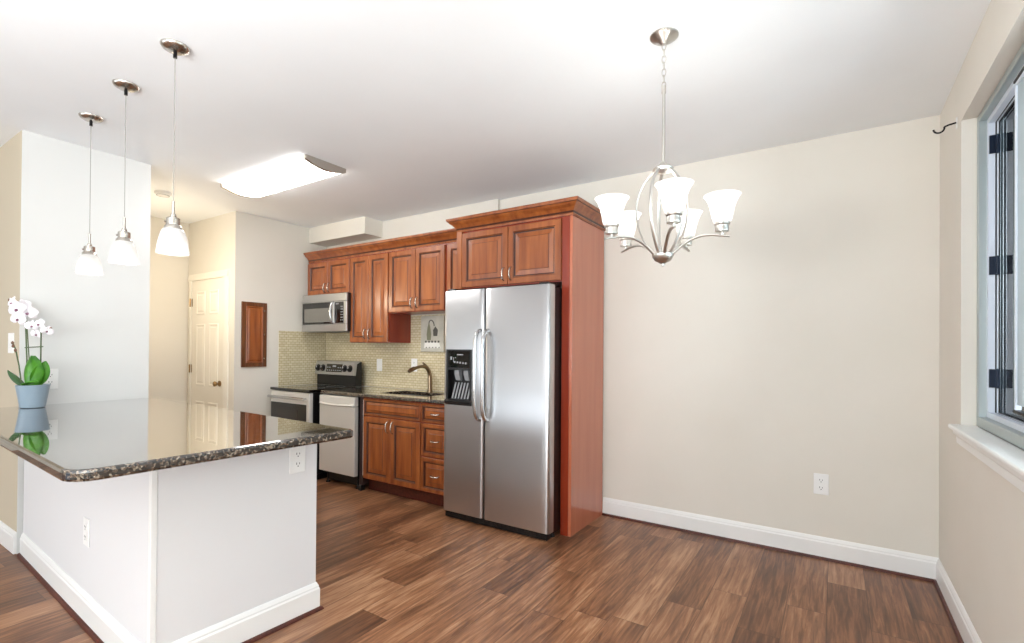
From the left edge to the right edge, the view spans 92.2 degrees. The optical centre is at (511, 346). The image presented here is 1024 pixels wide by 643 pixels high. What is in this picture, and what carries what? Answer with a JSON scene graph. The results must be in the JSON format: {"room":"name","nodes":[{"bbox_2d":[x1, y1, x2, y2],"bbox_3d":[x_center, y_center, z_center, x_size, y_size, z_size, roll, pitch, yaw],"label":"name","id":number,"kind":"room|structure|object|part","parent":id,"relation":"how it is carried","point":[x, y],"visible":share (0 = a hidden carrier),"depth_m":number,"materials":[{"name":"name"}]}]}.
{"room":"kitchen","nodes":[
{"label":"kitchen","id":0,"kind":"room"},
{"bbox_2d":[0,130,150,553],"bbox_3d":[-4.757,0.018,4.612,4.378,2.786,0.705,0,0,33],"label":"wall","id":1,"kind":"structure","parent":0,"point":[98,347],"depth_m":3.34,"materials":[{"name":"paint"}]},
{"bbox_2d":[0,520,16,553],"bbox_3d":[-4.879,1.237,4.248,4.178,0.134,0.015,0,0,33],"label":"baseboard","id":2,"kind":"structure","parent":1,"relation":"attached to","point":[8,536],"depth_m":3.17,"materials":[{"name":"white wood"}]},
{"bbox_2d":[8,333,13,352],"bbox_3d":[-3.261,-0.020,3.206,0.125,0.132,0.010,0,0,33],"label":"light switch","id":3,"kind":"object","parent":1,"relation":"attached to","point":[10,335],"visible":0.95,"depth_m":3.21,"materials":[{"name":"white plastic"}]},
{"bbox_2d":[44,369,57,388],"bbox_3d":[-3.034,0.215,3.239,0.009,0.132,0.082,0,0,33],"label":"power outlet","id":4,"kind":"object","parent":1,"relation":"attached to","point":[53,378],"visible":0.61,"depth_m":3.25,"materials":[{"name":"white plastic"}]},
{"bbox_2d":[148,216,188,402],"bbox_3d":[-4.008,0.025,4.969,0.120,2.786,1.296,0,0,33],"label":"wall","id":5,"kind":"structure","parent":0,"point":[168,300],"depth_m":5.32,"materials":[{"name":"paint"}]},
{"bbox_2d":[187,211,326,415],"bbox_3d":[-2.910,0.038,5.757,1.096,2.786,1.223,0,0,33],"label":"wall","id":6,"kind":"structure","parent":0,"point":[266,261],"depth_m":5.21,"materials":[{"name":"paint"}]},
{"bbox_2d":[188,269,229,408],"bbox_3d":[-3.246,0.271,5.198,0.835,2.108,0.076,0,0,33],"label":"door","id":7,"kind":"structure","parent":6,"relation":"in","point":[208,322],"depth_m":5.20,"materials":[{"name":"white paint"}]},
{"bbox_3d":[-3.023,0.386,5.043,0.060,0.060,0.064,0,0,33],"label":"knob","id":8,"kind":"part","parent":7,"relation":"part of","materials":[{"name":"gold metal"}]},
{"bbox_2d":[241,301,266,366],"bbox_3d":[-2.667,-0.118,5.104,0.024,0.669,0.263,0,0,33],"label":"breaker panel cover","id":9,"kind":"object","parent":6,"relation":"attached to","point":[253,314],"visible":1,"depth_m":5.09,"materials":[{"name":"brown wood"}]},
{"bbox_3d":[-2.666,-0.118,5.103,0.021,0.584,0.178,0,0,33],"label":"door","id":10,"kind":"part","parent":9,"relation":"part of","materials":[{"name":"brown wood"}]},
{"bbox_2d":[278,331,325,385],"bbox_3d":[-2.365,0.135,5.582,0.008,0.598,0.588,0,0,33],"label":"backsplash","id":11,"kind":"structure","parent":6,"relation":"attached to","point":[299,352],"depth_m":5.54,"materials":[{"name":"beige tile"}]},
{"bbox_2d":[0,477,958,642],"bbox_3d":[-3.318,1.358,2.414,9.200,0.100,7.000,0,0,33],"label":"floor","id":12,"kind":"structure","parent":0,"point":[390,568],"depth_m":2.68,"materials":[{"name":"brown wood"}]},
{"bbox_2d":[17,444,323,642],"bbox_3d":[-2.022,0.874,2.788,2.099,0.892,0.767,0,0,36],"label":"base cabinet","id":13,"kind":"object","parent":12,"relation":"on","point":[219,551],"visible":0.78,"depth_m":2.19,"materials":[{"name":"white paint"}]},
{"bbox_2d":[83,517,89,547],"bbox_3d":[-2.039,0.890,2.360,0.082,0.132,0.009,0,0,36],"label":"power outlet","id":14,"kind":"object","parent":13,"relation":"attached to","point":[86,522],"visible":1,"depth_m":2.35,"materials":[{"name":"white plastic"}]},
{"bbox_3d":[-2.030,1.249,2.790,2.085,0.134,0.739,0,0,36],"label":"baseboard","id":15,"kind":"part","parent":13,"relation":"part of","materials":[{"name":"white wood"}]},
{"bbox_3d":[-2.025,1.312,2.786,2.099,0.016,0.767,0,0,36],"label":"shoe molding","id":16,"kind":"part","parent":13,"relation":"part of","materials":[{"name":"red wood"}]},
{"bbox_2d":[0,397,352,481],"bbox_3d":[-2.026,0.406,2.615,2.423,0.040,1.036,0,0,36],"label":"countertop","id":17,"kind":"structure","parent":13,"relation":"on","point":[93,440],"depth_m":2.15,"materials":[{"name":"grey stone"}]},
{"bbox_2d":[7,296,54,408],"bbox_3d":[-2.979,0.038,3.056,0.231,0.686,0.179,0,0,33],"label":"potted orchid","id":18,"kind":"object","parent":17,"relation":"on","point":[33,393],"visible":1,"depth_m":3.03,"materials":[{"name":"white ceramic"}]},
{"bbox_3d":[-3.078,-0.271,3.040,0.083,0.072,0.018,0,0,17],"label":"flower","id":19,"kind":"part","parent":18,"relation":"part of","materials":[{"name":"white plant"}]},
{"bbox_3d":[-3.040,-0.233,3.029,0.103,0.088,0.020,0,0,-6],"label":"flower","id":20,"kind":"part","parent":18,"relation":"part of","materials":[{"name":"white plant"}]},
{"bbox_3d":[-3.049,0.116,3.038,0.065,0.270,0.007,0,0,0],"label":"stem","id":21,"kind":"part","parent":18,"relation":"part of","materials":[{"name":"green"}]},
{"bbox_3d":[-3.032,-0.171,3.029,0.090,0.079,0.024,0,0,-7],"label":"flower","id":22,"kind":"part","parent":18,"relation":"part of","materials":[{"name":"white plant"}]},
{"bbox_3d":[-3.053,-0.259,3.079,0.016,0.069,0.078,0,0,33],"label":"flower","id":23,"kind":"part","parent":18,"relation":"part of","materials":[{"name":"white plant"}]},
{"bbox_3d":[-3.050,-0.013,3.053,0.100,0.528,0.013,0,0,-8],"label":"stem","id":24,"kind":"part","parent":18,"relation":"part of","materials":[{"name":"green"}]},
{"bbox_3d":[-2.997,-0.214,3.050,0.101,0.081,0.019,1,0,-35],"label":"flower","id":25,"kind":"part","parent":18,"relation":"part of","materials":[{"name":"white plant"}]},
{"bbox_3d":[-2.964,-0.130,3.045,0.072,0.060,0.016,1,0,-27],"label":"flower","id":26,"kind":"part","parent":18,"relation":"part of","materials":[{"name":"white plant"}]},
{"bbox_3d":[-2.971,0.310,3.057,0.164,0.142,0.164,0,0,33],"label":"pot","id":27,"kind":"part","parent":18,"relation":"part of","materials":[{"name":"blue ceramic"}]},
{"bbox_3d":[-2.957,-0.079,3.068,0.067,0.056,0.030,0,0,-12],"label":"flower","id":28,"kind":"part","parent":18,"relation":"part of","materials":[{"name":"white plant"}]},
{"bbox_3d":[-2.919,-0.138,3.047,0.079,0.067,0.027,0,0,9],"label":"flower","id":29,"kind":"part","parent":18,"relation":"part of","materials":[{"name":"white plant"}]},
{"bbox_3d":[-2.941,0.050,3.055,0.043,0.403,0.009,1,0,-16],"label":"stem","id":30,"kind":"part","parent":18,"relation":"part of","materials":[{"name":"green"}]},
{"bbox_3d":[-2.875,-0.097,3.049,0.066,0.059,0.025,1,0,-44],"label":"flower","id":31,"kind":"part","parent":18,"relation":"part of","materials":[{"name":"white plant"}]},
{"bbox_2d":[289,446,304,473],"bbox_3d":[-1.042,0.549,2.396,0.009,0.132,0.082,0,0,36],"label":"power outlet","id":32,"kind":"object","parent":13,"relation":"attached to","point":[297,454],"visible":0.8,"depth_m":2.39,"materials":[{"name":"white plastic"}]},
{"bbox_2d":[295,451,300,457],"bbox_3d":[-1.039,0.525,2.394,0.002,0.032,0.034,0,0,36],"label":"socket","id":33,"kind":"object","parent":32,"relation":"attached to","point":[297,453],"depth_m":2.39,"materials":[{"name":"grey plastic"}]},
{"bbox_2d":[295,461,300,467],"bbox_3d":[-1.040,0.574,2.394,0.002,0.032,0.034,0,0,36],"label":"socket","id":34,"kind":"object","parent":32,"relation":"attached to","point":[297,463],"depth_m":2.39,"materials":[{"name":"grey plastic"}]},
{"bbox_2d":[267,360,361,479],"bbox_3d":[-2.085,0.748,5.272,0.672,1.171,0.757,0,0,33],"label":"range","id":35,"kind":"object","parent":12,"relation":"on","point":[294,402],"visible":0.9,"depth_m":5.10,"materials":[{"name":"silver metal"}]},
{"bbox_3d":[-2.274,0.519,4.981,0.608,0.027,0.058,0,0,33],"label":"handle","id":36,"kind":"part","parent":35,"relation":"part of","materials":[{"name":"silver metal"}]},
{"bbox_3d":[-2.278,0.795,5.012,0.606,0.432,0.003,0,0,33],"label":"oven glass","id":37,"kind":"part","parent":35,"relation":"part of","materials":[{"name":"black glass"}]},
{"bbox_3d":[-2.249,0.780,5.021,0.656,0.633,0.044,0,0,33],"label":"oven door","id":38,"kind":"part","parent":35,"relation":"part of","materials":[{"name":"silver metal"}]},
{"bbox_2d":[270,384,354,392],"bbox_3d":[-2.110,0.445,5.232,0.672,0.027,0.558,0,0,33],"label":"cooktop","id":39,"kind":"object","parent":35,"relation":"in","point":[310,388],"depth_m":5.13,"materials":[{"name":"grey"}]},
{"bbox_3d":[-1.823,0.244,5.343,0.076,0.076,0.037,0,0,33],"label":"knob","id":40,"kind":"part","parent":35,"relation":"part of","materials":[{"name":"black plastic"}]},
{"bbox_2d":[319,394,359,488],"bbox_3d":[-1.510,0.907,4.935,0.520,0.858,0.690,0,0,33],"label":"dishwasher","id":41,"kind":"object","parent":12,"relation":"on","point":[339,459],"visible":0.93,"depth_m":4.66,"materials":[{"name":"silver metal"}]},
{"bbox_3d":[-1.681,0.554,4.673,0.491,0.026,0.059,0,0,33],"label":"handle","id":42,"kind":"part","parent":41,"relation":"part of","materials":[{"name":"silver metal"}]},
{"bbox_3d":[-1.657,0.519,4.708,0.520,0.085,0.047,0,0,33],"label":"control panel","id":43,"kind":"part","parent":41,"relation":"part of","materials":[{"name":"silver metal"}]},
{"bbox_3d":[-1.615,1.278,4.775,0.510,0.084,0.015,0,0,33],"label":"toe panel","id":44,"kind":"part","parent":41,"relation":"part of","materials":[{"name":"black plastic"}]},
{"bbox_2d":[358,397,368,490],"bbox_3d":[-1.243,0.907,4.808,0.054,0.862,0.610,0,0,33],"label":"filler panel","id":45,"kind":"object","parent":12,"relation":"on","point":[362,481],"visible":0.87,"depth_m":4.57,"materials":[{"name":"black wood"}]},
{"bbox_2d":[363,398,425,501],"bbox_3d":[-0.919,0.907,4.592,0.722,0.861,0.647,0,0,33],"label":"base cabinet","id":46,"kind":"object","parent":12,"relation":"on","point":[392,455],"visible":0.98,"depth_m":4.34,"materials":[{"name":"red wood"}]},
{"bbox_3d":[-1.220,0.930,4.457,0.354,0.568,0.020,0,0,33],"label":"door","id":47,"kind":"part","parent":46,"relation":"part of","materials":[{"name":"brown wood"}]},
{"bbox_2d":[320,387,444,403],"bbox_3d":[-1.023,0.458,4.671,1.650,0.033,0.637,0,0,33],"label":"countertop","id":48,"kind":"structure","parent":46,"relation":"on","point":[435,397],"depth_m":4.66,"materials":[{"name":"brown stone"}]},
{"bbox_2d":[408,362,432,391],"bbox_3d":[-0.878,0.297,4.712,0.060,0.291,0.295,0,0,42],"label":"faucet","id":49,"kind":"object","parent":48,"relation":"on","point":[429,380],"visible":1,"depth_m":4.77,"materials":[{"name":"brown metal"}]},
{"bbox_3d":[-0.848,0.262,4.739,0.038,0.165,0.194,0,0,39],"label":"spout","id":50,"kind":"part","parent":49,"relation":"part of","materials":[{"name":"brown metal"}]},
{"bbox_3d":[-0.921,0.931,4.261,0.354,0.568,0.020,0,0,33],"label":"door","id":51,"kind":"part","parent":46,"relation":"part of","materials":[{"name":"brown wood"}]},
{"bbox_2d":[421,403,443,506],"bbox_3d":[-0.477,0.909,4.304,0.328,0.861,0.644,0,0,33],"label":"base cabinet","id":52,"kind":"object","parent":12,"relation":"on","point":[432,415],"visible":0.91,"depth_m":4.09,"materials":[{"name":"red wood"}]},
{"bbox_3d":[-0.630,1.074,4.070,0.320,0.284,0.020,0,0,33],"label":"drawer","id":53,"kind":"part","parent":52,"relation":"part of","materials":[{"name":"brown wood"}]},
{"bbox_3d":[-0.628,0.785,4.072,0.320,0.274,0.020,0,0,33],"label":"drawer","id":54,"kind":"part","parent":52,"relation":"part of","materials":[{"name":"brown wood"}]},
{"bbox_3d":[-0.627,0.562,4.073,0.320,0.152,0.020,0,0,33],"label":"drawer","id":55,"kind":"part","parent":52,"relation":"part of","materials":[{"name":"brown wood"}]},
{"bbox_2d":[444,282,561,540],"bbox_3d":[0.029,0.449,3.868,0.942,1.785,0.800,0,0,33],"label":"refrigerator","id":56,"kind":"object","parent":12,"relation":"on","point":[502,398],"visible":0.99,"depth_m":3.54,"materials":[{"name":"silver metal"}]},
{"bbox_3d":[-0.402,0.102,3.785,0.210,0.128,0.023,0,0,33],"label":"control panel","id":57,"kind":"part","parent":56,"relation":"part of","materials":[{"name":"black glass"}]},
{"bbox_3d":[-0.356,0.426,3.787,0.386,1.708,0.076,0,0,33],"label":"freezer door","id":58,"kind":"part","parent":56,"relation":"part of","materials":[{"name":"silver metal"}]},
{"bbox_3d":[-0.258,0.215,3.634,0.029,0.694,0.090,0,0,33],"label":"handle","id":59,"kind":"part","parent":56,"relation":"part of","materials":[{"name":"silver metal"}]},
{"bbox_3d":[-0.200,0.215,3.596,0.029,0.694,0.090,0,0,33],"label":"handle","id":60,"kind":"part","parent":56,"relation":"part of","materials":[{"name":"silver metal"}]},
{"bbox_3d":[0.043,0.427,3.527,0.546,1.708,0.076,0,0,33],"label":"fridge door","id":61,"kind":"part","parent":56,"relation":"part of","materials":[{"name":"silver metal"}]},
{"bbox_2d":[446,196,604,536],"bbox_3d":[0.121,0.157,3.959,1.184,2.370,0.641,0,0,33],"label":"enclosure","id":62,"kind":"object","parent":12,"relation":"on","point":[559,241],"visible":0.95,"depth_m":3.65,"materials":[{"name":"wood"}]},
{"bbox_3d":[-0.216,-0.692,3.885,0.445,0.440,0.020,0,0,33],"label":"door","id":63,"kind":"part","parent":62,"relation":"part of","materials":[{"name":"brown wood"}]},
{"bbox_3d":[0.129,-0.976,3.966,1.184,0.104,0.641,0,0,33],"label":"crown molding","id":64,"kind":"part","parent":62,"relation":"part of","materials":[{"name":"brown wood"}]},
{"bbox_3d":[0.163,-0.691,3.638,0.450,0.440,0.020,0,0,33],"label":"door","id":65,"kind":"part","parent":62,"relation":"part of","materials":[{"name":"brown wood"}]},
{"bbox_3d":[0.566,0.211,3.712,0.022,2.266,0.566,0,0,33],"label":"panel","id":66,"kind":"part","parent":62,"relation":"part of","materials":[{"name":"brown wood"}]},
{"bbox_2d":[0,0,990,227],"bbox_3d":[-3.229,-1.428,2.398,9.350,0.100,7.220,0,0,33],"label":"ceiling","id":67,"kind":"structure","parent":0,"point":[425,106],"depth_m":2.55,"materials":[{"name":"paint"}]},
{"bbox_2d":[75,112,103,274],"bbox_3d":[-2.515,-0.899,2.939,0.129,0.938,0.129,0,0,33],"label":"pendant light","id":68,"kind":"object","parent":67,"relation":"hanging from","point":[88,263],"visible":1,"depth_m":2.92,"materials":[{"name":"white glass"}]},
{"bbox_3d":[-2.518,-0.487,2.937,0.129,0.113,0.129,0,0,33],"label":"lamp shade","id":69,"kind":"part","parent":68,"relation":"part of","materials":[{"name":"white glass"}]},
{"bbox_3d":[-2.517,-0.631,2.937,0.024,0.076,0.024,0,0,33],"label":"stem","id":70,"kind":"part","parent":68,"relation":"part of","materials":[{"name":"silver metal"}]},
{"bbox_3d":[-2.514,-0.991,2.940,0.004,0.656,0.004,1,0,-34],"label":"cord","id":71,"kind":"part","parent":68,"relation":"part of","materials":[{"name":"grey plastic"}]},
{"bbox_2d":[108,79,139,264],"bbox_3d":[-2.023,-0.900,2.577,0.129,0.934,0.129,0,0,33],"label":"pendant light","id":72,"kind":"object","parent":67,"relation":"hanging from","point":[123,251],"visible":1,"depth_m":2.55,"materials":[{"name":"white glass"}]},
{"bbox_3d":[-2.026,-0.489,2.574,0.129,0.113,0.129,0,0,33],"label":"lamp shade","id":73,"kind":"part","parent":72,"relation":"part of","materials":[{"name":"white glass"}]},
{"bbox_3d":[-2.025,-0.634,2.575,0.024,0.076,0.024,0,0,33],"label":"stem","id":74,"kind":"part","parent":72,"relation":"part of","materials":[{"name":"silver metal"}]},
{"bbox_3d":[-2.023,-0.992,2.577,0.004,0.652,0.004,0,0,11],"label":"cord","id":75,"kind":"part","parent":72,"relation":"part of","materials":[{"name":"grey plastic"}]},
{"bbox_2d":[154,190,171,196],"bbox_3d":[-3.091,-1.348,4.364,0.130,0.033,0.130,0,0,33],"label":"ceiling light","id":76,"kind":"object","parent":67,"relation":"attached to","point":[162,193],"visible":1,"depth_m":4.33,"materials":[{"name":"white plastic"}]},
{"bbox_2d":[155,38,189,255],"bbox_3d":[-1.537,-0.893,2.242,0.129,0.946,0.129,0,0,33],"label":"pendant light","id":77,"kind":"object","parent":67,"relation":"hanging from","point":[172,240],"visible":1,"depth_m":2.22,"materials":[{"name":"white glass"}]},
{"bbox_3d":[-1.540,-0.476,2.240,0.129,0.113,0.129,0,0,33],"label":"lamp shade","id":78,"kind":"part","parent":77,"relation":"part of","materials":[{"name":"white glass"}]},
{"bbox_3d":[-1.539,-0.620,2.240,0.024,0.076,0.024,0,0,33],"label":"stem","id":79,"kind":"part","parent":77,"relation":"part of","materials":[{"name":"silver metal"}]},
{"bbox_3d":[-1.536,-0.984,2.243,0.004,0.664,0.004,0,0,11],"label":"cord","id":80,"kind":"part","parent":77,"relation":"part of","materials":[{"name":"grey plastic"}]},
{"bbox_2d":[220,154,345,197],"bbox_3d":[-1.855,-1.327,3.948,1.175,0.062,0.344,0,0,33],"label":"ceiling light","id":81,"kind":"object","parent":67,"relation":"attached to","point":[304,169],"visible":1,"depth_m":3.84,"materials":[{"name":"white plastic"}]},
{"bbox_2d":[595,27,740,266],"bbox_3d":[0.675,-0.847,2.145,0.586,1.006,0.588,0,0,33],"label":"chandelier","id":82,"kind":"object","parent":67,"relation":"hanging from","point":[673,192],"visible":1,"depth_m":2.07,"materials":[{"name":"white glass"}]},
{"bbox_3d":[0.425,-0.571,2.097,0.144,0.113,0.144,0,0,33],"label":"lamp shade","id":83,"kind":"part","parent":82,"relation":"part of","materials":[{"name":"white glass"}]},
{"bbox_3d":[0.509,-0.430,2.113,0.177,0.084,0.171,0,0,33],"label":"arm","id":84,"kind":"part","parent":82,"relation":"part of","materials":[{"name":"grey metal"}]},
{"bbox_3d":[0.543,-0.569,2.348,0.144,0.113,0.144,0,0,33],"label":"lamp shade","id":85,"kind":"part","parent":82,"relation":"part of","materials":[{"name":"white glass"}]},
{"bbox_3d":[0.584,-0.429,2.271,0.015,0.084,0.236,1,0,-29],"label":"arm","id":86,"kind":"part","parent":82,"relation":"part of","materials":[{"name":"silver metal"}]},
{"bbox_3d":[0.655,-0.374,2.140,0.094,0.058,0.094,0,0,33],"label":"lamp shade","id":87,"kind":"part","parent":82,"relation":"part of","materials":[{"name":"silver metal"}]},
{"bbox_3d":[0.659,-0.948,2.144,0.018,0.367,0.019,0,0,33],"label":"rod","id":88,"kind":"part","parent":82,"relation":"part of","materials":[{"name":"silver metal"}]},
{"bbox_3d":[0.661,-1.219,2.145,0.015,0.209,0.015,0,0,-12],"label":"chain","id":89,"kind":"part","parent":82,"relation":"part of","materials":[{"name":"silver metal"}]},
{"bbox_3d":[0.637,-0.430,1.993,0.015,0.084,0.236,0,0,7],"label":"arm","id":90,"kind":"part","parent":82,"relation":"part of","materials":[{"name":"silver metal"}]},
{"bbox_3d":[0.627,-0.571,1.907,0.144,0.113,0.144,0,0,33],"label":"lamp shade","id":91,"kind":"part","parent":82,"relation":"part of","materials":[{"name":"white glass"}]},
{"bbox_3d":[0.757,-0.428,2.249,0.015,0.084,0.236,0,0,43],"label":"arm","id":92,"kind":"part","parent":82,"relation":"part of","materials":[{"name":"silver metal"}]},
{"bbox_3d":[0.818,-0.567,2.313,0.144,0.113,0.144,0,0,33],"label":"lamp shade","id":93,"kind":"part","parent":82,"relation":"part of","materials":[{"name":"white glass"}]},
{"bbox_3d":[0.790,-0.428,2.077,0.236,0.084,0.015,0,0,25],"label":"arm","id":94,"kind":"part","parent":82,"relation":"part of","materials":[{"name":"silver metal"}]},
{"bbox_3d":[0.870,-0.569,2.041,0.144,0.113,0.144,0,0,33],"label":"lamp shade","id":95,"kind":"part","parent":82,"relation":"part of","materials":[{"name":"white glass"}]},
{"bbox_2d":[327,115,939,557],"bbox_3d":[0.223,0.053,4.346,5.695,2.786,0.156,0,0,33],"label":"wall","id":96,"kind":"structure","parent":0,"point":[798,343],"depth_m":3.25,"materials":[{"name":"paint"}]},
{"bbox_2d":[308,257,351,295],"bbox_3d":[-1.913,-0.741,5.437,0.720,0.370,0.351,0,0,33],"label":"upper cabinet","id":97,"kind":"object","parent":96,"relation":"attached to","point":[332,276],"visible":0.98,"depth_m":5.30,"materials":[{"name":"red wood"}]},
{"bbox_3d":[-2.134,-0.739,5.427,0.352,0.352,0.020,0,0,33],"label":"door","id":98,"kind":"part","parent":97,"relation":"part of","materials":[{"name":"brown wood"}]},
{"bbox_2d":[302,292,350,332],"bbox_3d":[-1.924,-0.351,5.394,0.748,0.401,0.422,0,0,33],"label":"microwave","id":99,"kind":"object","parent":97,"relation":"attached to","point":[323,313],"visible":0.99,"depth_m":5.22,"materials":[{"name":"silver metal"}]},
{"bbox_3d":[-2.092,-0.351,5.324,0.543,0.235,0.022,0,0,33],"label":"door","id":100,"kind":"part","parent":99,"relation":"part of","materials":[{"name":"silver metal"}]},
{"bbox_3d":[-2.007,-0.193,5.267,0.748,0.076,0.022,0,0,33],"label":"trim","id":101,"kind":"part","parent":99,"relation":"part of","materials":[{"name":"silver metal"}]},
{"bbox_3d":[-2.005,-0.512,5.269,0.748,0.083,0.022,0,0,33],"label":"trim","id":102,"kind":"part","parent":99,"relation":"part of","materials":[{"name":"silver metal"}]},
{"bbox_3d":[-1.888,-0.351,5.153,0.024,0.245,0.055,0,0,33],"label":"handle","id":103,"kind":"part","parent":99,"relation":"part of","materials":[{"name":"silver metal"}]},
{"bbox_3d":[-1.778,-0.350,5.119,0.203,0.235,0.022,0,0,33],"label":"control panel","id":104,"kind":"part","parent":99,"relation":"part of","materials":[{"name":"black plastic"}]},
{"bbox_3d":[-1.835,-0.738,5.231,0.353,0.352,0.020,0,0,33],"label":"door","id":105,"kind":"part","parent":97,"relation":"part of","materials":[{"name":"brown wood"}]},
{"bbox_2d":[303,228,456,262],"bbox_3d":[-1.344,-0.978,4.883,2.282,0.104,0.072,0,0,33],"label":"crown molding","id":106,"kind":"structure","parent":97,"relation":"attached to","point":[448,235],"depth_m":4.81,"materials":[{"name":"brown wood"}]},
{"bbox_2d":[309,217,382,246],"bbox_3d":[-1.861,-1.262,5.487,0.948,0.174,0.238,0,0,33],"label":"soffit","id":107,"kind":"object","parent":96,"relation":"attached to","point":[362,228],"depth_m":5.34,"materials":[{"name":"paint"}]},
{"bbox_2d":[377,359,381,370],"bbox_3d":[-1.431,0.204,5.316,0.082,0.132,0.010,0,0,33],"label":"light switch","id":108,"kind":"object","parent":96,"relation":"attached to","point":[379,361],"visible":1,"depth_m":5.31,"materials":[{"name":"white plastic"}]},
{"bbox_2d":[350,252,410,342],"bbox_3d":[-1.373,-0.479,5.081,0.569,0.890,0.351,0,0,33],"label":"upper cabinet","id":109,"kind":"object","parent":96,"relation":"attached to","point":[371,319],"visible":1,"depth_m":4.95,"materials":[{"name":"red wood"}]},
{"bbox_3d":[-1.562,-0.477,5.050,0.276,0.872,0.020,0,0,33],"label":"door","id":110,"kind":"part","parent":109,"relation":"part of","materials":[{"name":"brown wood"}]},
{"bbox_3d":[-1.326,-0.476,4.896,0.277,0.872,0.020,0,0,33],"label":"door","id":111,"kind":"part","parent":109,"relation":"part of","materials":[{"name":"brown wood"}]},
{"bbox_2d":[326,314,444,390],"bbox_3d":[-1.178,0.063,5.163,2.435,0.755,0.008,0,0,33],"label":"backsplash","id":112,"kind":"structure","parent":96,"relation":"attached to","point":[396,358],"depth_m":5.20,"materials":[{"name":"beige tile"}]},
{"bbox_2d":[411,359,416,371],"bbox_3d":[-0.999,0.194,5.035,0.082,0.132,0.009,0,0,33],"label":"power outlet","id":113,"kind":"object","parent":96,"relation":"attached to","point":[413,361],"visible":0.69,"depth_m":5.03,"materials":[{"name":"white plastic"}]},
{"bbox_2d":[389,244,446,314],"bbox_3d":[-0.829,-0.621,4.726,0.723,0.602,0.351,0,0,33],"label":"upper cabinet","id":114,"kind":"object","parent":96,"relation":"attached to","point":[417,276],"visible":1,"depth_m":4.59,"materials":[{"name":"red wood"}]},
{"bbox_3d":[-1.050,-0.620,4.717,0.352,0.584,0.020,0,0,33],"label":"door","id":115,"kind":"part","parent":114,"relation":"part of","materials":[{"name":"brown wood"}]},
{"bbox_3d":[-0.750,-0.619,4.521,0.355,0.584,0.020,0,0,33],"label":"door","id":116,"kind":"part","parent":114,"relation":"part of","materials":[{"name":"brown wood"}]},
{"bbox_2d":[421,315,444,351],"bbox_3d":[-0.785,-0.121,4.882,0.300,0.355,0.034,0,0,33],"label":"wall picture","id":117,"kind":"object","parent":96,"relation":"attached to","point":[432,327],"visible":0.98,"depth_m":4.86,"materials":[{"name":"grey fabric"}]},
{"bbox_2d":[446,242,456,290],"bbox_3d":[-0.376,-0.619,4.452,0.329,0.602,0.314,0,0,33],"label":"upper cabinet","id":118,"kind":"object","parent":96,"relation":"attached to","point":[451,272],"visible":0.23,"depth_m":4.37,"materials":[{"name":"red wood"}]},
{"bbox_2d":[603,497,938,578],"bbox_3d":[1.586,1.279,3.381,2.050,0.134,0.015,0,0,33],"label":"baseboard","id":119,"kind":"structure","parent":96,"relation":"attached to","point":[868,555],"depth_m":3.24,"materials":[{"name":"white wood"}]},
{"bbox_2d":[813,473,828,494],"bbox_3d":[1.968,0.879,3.139,0.082,0.132,0.009,0,0,33],"label":"power outlet","id":120,"kind":"object","parent":96,"relation":"attached to","point":[821,481],"visible":1,"depth_m":3.14,"materials":[{"name":"white plastic"}]},
{"bbox_2d":[939,0,1023,642],"bbox_3d":[0.605,0.028,-0.136,0.150,2.786,7.000,0,0,33],"label":"wall","id":121,"kind":"structure","parent":0,"point":[981,513],"depth_m":2.33,"materials":[{"name":"paint"}]},
{"bbox_2d":[602,513,963,642],"bbox_3d":[-0.308,1.310,0.498,2.035,0.016,6.885,0,0,33],"label":"trim","id":122,"kind":"structure","parent":121,"relation":"attached to","point":[956,631],"depth_m":3.10,"materials":[{"name":"red wood"}]},
{"bbox_2d":[932,117,957,133],"bbox_3d":[2.164,-1.099,2.465,0.094,0.065,0.020,0,0,33],"label":"curtain bracket","id":123,"kind":"object","parent":121,"relation":"attached to","point":[956,122],"visible":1,"depth_m":2.46,"materials":[{"name":"black"}]},
{"bbox_2d":[936,559,981,642],"bbox_3d":[0.550,1.250,-0.063,0.015,0.134,6.885,0,0,33],"label":"baseboard","id":124,"kind":"structure","parent":121,"relation":"attached to","point":[968,633],"depth_m":2.37,"materials":[{"name":"white wood"}]},
{"bbox_2d":[948,42,1023,491],"bbox_3d":[1.537,-0.316,1.329,0.191,1.546,2.426,0,0,33],"label":"window","id":125,"kind":"structure","parent":121,"relation":"in","point":[1000,124],"depth_m":2.16,"materials":[{"name":"silver metal"}]},
{"bbox_3d":[1.493,0.376,1.350,0.097,0.022,2.426,0,0,33],"label":"sill","id":126,"kind":"part","parent":125,"relation":"part of","materials":[{"name":"white"}]},
{"bbox_3d":[1.576,-0.370,1.310,0.024,1.375,2.310,0,0,33],"label":"sash frame","id":127,"kind":"part","parent":125,"relation":"part of","materials":[{"name":"white"}]},
{"bbox_3d":[1.603,-0.370,1.292,0.005,1.371,2.306,0,0,33],"label":"pane","id":128,"kind":"part","parent":125,"relation":"part of","materials":[{"name":"clear glass"}]},
{"bbox_3d":[1.420,-0.384,1.116,0.024,1.257,1.777,0,0,33],"label":"storm panel rail","id":129,"kind":"part","parent":125,"relation":"part of","materials":[{"name":"black"}]},
{"bbox_3d":[1.419,-0.384,1.114,0.018,1.233,1.773,0,0,33],"label":"storm panel frame","id":130,"kind":"part","parent":125,"relation":"part of","materials":[{"name":"white metal"}]},
{"bbox_3d":[1.416,-0.388,1.109,0.006,1.200,1.760,0,0,33],"label":"storm panel pane","id":131,"kind":"part","parent":125,"relation":"part of","materials":[{"name":"clear glass"}]}
]}

